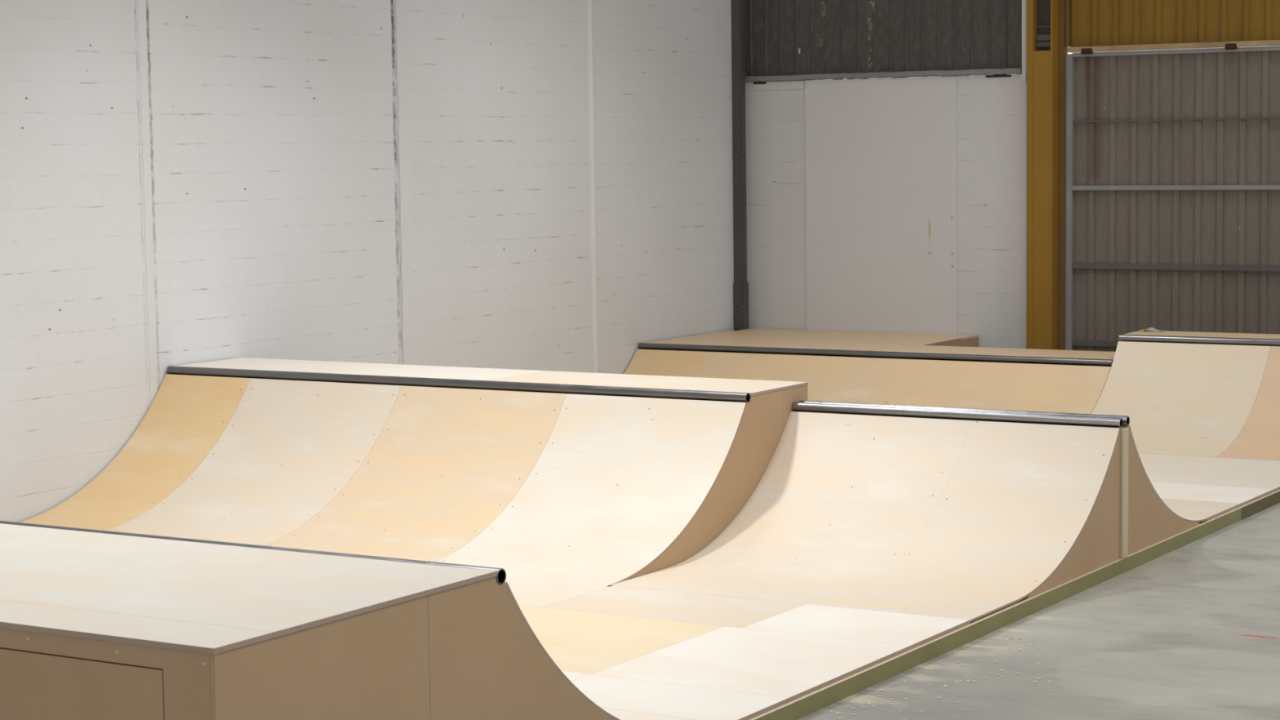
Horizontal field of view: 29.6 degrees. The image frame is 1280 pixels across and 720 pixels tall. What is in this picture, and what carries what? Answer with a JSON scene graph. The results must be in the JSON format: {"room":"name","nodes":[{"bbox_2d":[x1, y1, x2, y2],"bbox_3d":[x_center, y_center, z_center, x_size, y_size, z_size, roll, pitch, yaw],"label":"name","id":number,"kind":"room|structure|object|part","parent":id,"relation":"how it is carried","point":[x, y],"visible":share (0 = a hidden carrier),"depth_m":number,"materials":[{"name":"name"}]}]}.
{"room":"indoor skatepark","nodes":[
{"label":"indoor skatepark","id":0,"kind":"room"},
{"bbox_2d":[0,0,744,522],"bbox_3d":[-5.092,-3.210,12.906,0.250,9.000,23.393,2,6,31],"label":"wall","id":1,"kind":"structure","parent":0,"point":[273,123],"depth_m":17.51,"materials":[{"name":"white paint"}]},
{"bbox_2d":[137,0,157,406],"bbox_3d":[-3.265,-3.476,15.675,0.014,9.000,0.073,2,6,31],"label":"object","id":2,"kind":"structure","parent":1,"relation":"attached to","point":[142,25],"depth_m":15.88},
{"bbox_2d":[394,0,415,364],"bbox_3d":[-1.809,-3.704,18.058,0.026,9.000,0.164,2,6,31],"label":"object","id":3,"kind":"structure","parent":1,"relation":"attached to","point":[401,6],"depth_m":18.25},
{"bbox_2d":[587,0,598,373],"bbox_3d":[-0.426,-3.920,20.318,0.026,9.000,0.072,2,6,31],"label":"trim","id":4,"kind":"structure","parent":1,"relation":"attached to","point":[590,8],"depth_m":20.52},
{"bbox_2d":[658,502,1279,719],"bbox_3d":[1.453,1.612,9.593,15.300,0.200,23.743,2,6,31],"label":"floor","id":5,"kind":"structure","parent":0,"point":[1192,631],"depth_m":11.15,"materials":[{"name":"concrete"}]},
{"bbox_2d":[0,520,693,719],"bbox_3d":[-3.176,1.066,9.884,6.415,0.960,3.000,2,6,31],"label":"ramp","id":6,"kind":"object","parent":5,"relation":"on","point":[95,624],"visible":1,"depth_m":7.66,"materials":[{"name":"beige wood"}]},
{"bbox_3d":[-3.953,1.198,8.627,6.394,0.936,0.028,2,6,31],"label":"panel","id":7,"kind":"part","parent":6,"relation":"part of","materials":[{"name":"brown wood"}]},
{"bbox_3d":[-0.951,1.226,7.392,0.018,0.856,1.028,2,6,31],"label":"panel","id":8,"kind":"part","parent":6,"relation":"part of","materials":[{"name":"brown wood"}]},
{"bbox_3d":[-0.188,1.107,8.648,0.018,0.856,1.917,2,6,31],"label":"panel","id":9,"kind":"part","parent":6,"relation":"part of","materials":[{"name":"brown wood"}]},
{"bbox_2d":[731,0,748,328],"bbox_3d":[0.898,-4.448,22.384,0.109,8.343,0.110,2,6,31],"label":"steel column","id":10,"kind":"structure","parent":5,"relation":"on","point":[740,285],"depth_m":22.59,"materials":[{"name":"grey metal"}]},
{"bbox_2d":[684,328,977,346],"bbox_3d":[1.708,0.111,21.810,2.375,0.654,1.195,2,6,31],"label":"platform","id":11,"kind":"object","parent":5,"relation":"on","point":[793,335],"visible":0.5,"depth_m":21.67,"materials":[{"name":"beige wood"}]},
{"bbox_3d":[2.715,0.160,21.202,0.018,0.636,1.195,2,6,31],"label":"panel","id":12,"kind":"part","parent":11,"relation":"part of","materials":[{"name":"beige wood"}]},
{"bbox_2d":[505,453,1279,719],"bbox_3d":[-0.398,1.061,14.463,6.433,0.097,13.650,2,6,31],"label":"ramp flat bottom","id":13,"kind":"object","parent":5,"relation":"on","point":[682,655],"visible":0.39,"depth_m":11.32,"materials":[{"name":"beige wood"}]},
{"bbox_2d":[20,357,808,586],"bbox_3d":[-1.463,0.583,14.648,4.388,0.875,2.296,2,6,31],"label":"ramp","id":14,"kind":"object","parent":13,"relation":"on","point":[602,479],"visible":0.96,"depth_m":14.39,"materials":[{"name":"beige wood"}]},
{"bbox_3d":[0.387,0.666,13.490,0.018,0.839,1.720,2,6,31],"label":"panel","id":15,"kind":"part","parent":14,"relation":"part of","materials":[{"name":"brown wood"}]},
{"bbox_3d":[0.916,0.583,14.361,0.018,0.839,0.321,2,6,31],"label":"panel","id":16,"kind":"part","parent":14,"relation":"part of","materials":[{"name":"beige wood"}]},
{"bbox_2d":[623,337,1115,413],"bbox_3d":[1.728,0.231,19.946,4.346,0.578,1.971,2,6,31],"label":"ramp","id":17,"kind":"object","parent":13,"relation":"on","point":[1027,380],"visible":0.47,"depth_m":19.80,"materials":[{"name":"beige wood"}]},
{"bbox_3d":[2.234,0.164,20.779,4.346,0.554,0.017,2,6,31],"label":"panel","id":18,"kind":"part","parent":17,"relation":"part of","materials":[{"name":"beige wood"}]},
{"bbox_2d":[610,400,1207,622],"bbox_3d":[1.635,0.679,13.562,2.042,0.803,3.558,2,6,31],"label":"ramp","id":19,"kind":"object","parent":13,"relation":"on","point":[972,514],"visible":1,"depth_m":13.27,"materials":[{"name":"beige wood"}]},
{"bbox_3d":[2.299,0.786,12.742,0.018,0.715,1.396,2,6,31],"label":"panel","id":20,"kind":"part","parent":19,"relation":"part of","materials":[{"name":"brown wood"}]},
{"bbox_3d":[2.998,0.676,13.892,0.018,0.716,1.301,2,6,31],"label":"panel","id":21,"kind":"part","parent":19,"relation":"part of","materials":[{"name":"brown wood"}]},
{"bbox_2d":[1091,330,1279,461],"bbox_3d":[4.452,0.250,18.250,2.065,0.766,1.893,2,6,31],"label":"ramp","id":22,"kind":"object","parent":13,"relation":"on","point":[1206,394],"visible":0.9,"depth_m":18.44,"materials":[{"name":"brown wood"}]},
{"bbox_2d":[1143,327,1164,332],"bbox_3d":[4.129,-0.243,19.418,0.145,0.026,0.120,2,6,31],"label":"paper sheet","id":23,"kind":"object","parent":22,"relation":"on","point":[1152,329],"visible":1,"depth_m":19.42,"materials":[{"name":"white paper"}]},
{"bbox_2d":[829,634,1102,719],"bbox_3d":[1.480,1.425,10.562,0.741,0.002,2.194,2,6,31],"label":"chips","id":24,"kind":"object","parent":5,"relation":"on","point":[1006,634],"visible":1,"depth_m":10.64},
{"bbox_2d":[1026,0,1067,350],"bbox_3d":[3.529,-4.029,20.967,0.291,9.000,0.223,2,6,31],"label":"steel column","id":25,"kind":"structure","parent":5,"relation":"on","point":[1046,50],"depth_m":21.11,"materials":[{"name":"metal"}]},
{"bbox_3d":[3.510,-1.111,21.138,0.162,3.157,0.012,2,6,31],"label":"plate","id":26,"kind":"part","parent":25,"relation":"part of","materials":[{"name":"paint"}]},
{"bbox_2d":[744,0,1279,348],"bbox_3d":[4.074,-4.022,20.814,7.200,9.000,0.200,2,6,31],"label":"wall","id":27,"kind":"structure","parent":0,"point":[992,112],"depth_m":21.67,"materials":[{"name":"white paint"}]},
{"bbox_2d":[753,81,766,84],"bbox_3d":[1.122,-2.586,22.622,0.140,0.024,0.016,2,6,31],"label":"trim","id":28,"kind":"structure","parent":27,"relation":"attached to","point":[757,82],"depth_m":22.61,"materials":[{"name":"black metal"}]},
{"bbox_2d":[753,80,804,90],"bbox_3d":[1.293,-2.553,22.523,0.535,0.077,0.012,2,6,31],"label":"trim","id":29,"kind":"structure","parent":27,"relation":"attached to","point":[787,85],"depth_m":22.50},
{"bbox_2d":[804,75,957,334],"bbox_3d":[2.196,-1.081,22.113,1.519,2.962,0.013,2,6,31],"label":"wall panel","id":30,"kind":"object","parent":27,"relation":"attached to","point":[882,153],"depth_m":22.07,"materials":[{"name":"white paint"}]},
{"bbox_2d":[745,67,1022,82],"bbox_3d":[2.161,-2.589,22.000,2.800,0.064,0.075,2,6,31],"label":"trim","id":31,"kind":"structure","parent":27,"relation":"attached to","point":[1008,70],"depth_m":21.92,"materials":[{"name":"grey metal"}]},
{"bbox_2d":[985,74,1011,77],"bbox_3d":[3.167,-2.509,21.386,0.240,0.020,0.016,2,6,31],"label":"trim","id":32,"kind":"structure","parent":27,"relation":"attached to","point":[1004,75],"depth_m":21.39,"materials":[{"name":"black metal"}]},
{"bbox_2d":[1022,0,1026,81],"bbox_3d":[3.346,-5.486,21.017,0.034,6.100,0.070,2,6,31],"label":"trim","id":33,"kind":"structure","parent":27,"relation":"attached to","point":[1024,2],"depth_m":21.22,"materials":[{"name":"white metal"}]},
{"bbox_2d":[1065,0,1071,46],"bbox_3d":[3.688,-5.617,20.796,0.026,5.810,0.070,2,6,31],"label":"trim","id":34,"kind":"structure","parent":27,"relation":"attached to","point":[1068,23],"depth_m":21.01,"materials":[{"name":"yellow metal"}]},
{"bbox_2d":[1066,45,1279,351],"bbox_3d":[5.443,-1.049,20.160,3.978,3.115,0.080,2,6,31],"label":"door","id":35,"kind":"structure","parent":27,"relation":"in","point":[1173,156],"depth_m":20.68,"materials":[{"name":"grey metal"}]},
{"bbox_3d":[5.472,-0.084,20.218,3.924,0.050,0.032,2,6,31],"label":"frame rail","id":36,"kind":"part","parent":35,"relation":"part of","materials":[{"name":"metal"}]},
{"bbox_3d":[5.462,-0.758,20.157,3.924,0.050,0.037,2,6,31],"label":"frame rail","id":37,"kind":"part","parent":35,"relation":"part of","materials":[{"name":"metal"}]},
{"bbox_3d":[5.452,-1.433,20.096,3.924,0.040,0.042,2,6,31],"label":"frame rail","id":38,"kind":"part","parent":35,"relation":"part of","materials":[{"name":"grey metal"}]},
{"bbox_3d":[5.447,-2.006,20.050,3.924,0.015,0.032,2,6,31],"label":"frame rail","id":39,"kind":"part","parent":35,"relation":"part of","materials":[{"name":"metal"}]},
{"bbox_3d":[5.444,-2.581,20.007,3.924,0.037,0.070,2,6,31],"label":"frame rail","id":40,"kind":"part","parent":35,"relation":"part of","materials":[{"name":"grey metal"}]},
{"bbox_2d":[1066,40,1279,54],"bbox_3d":[5.423,-2.616,20.010,3.965,0.067,0.102,2,6,31],"label":"trim","id":41,"kind":"structure","parent":27,"relation":"attached to","point":[1227,45],"depth_m":20.50,"materials":[{"name":"beige metal"}]}
]}

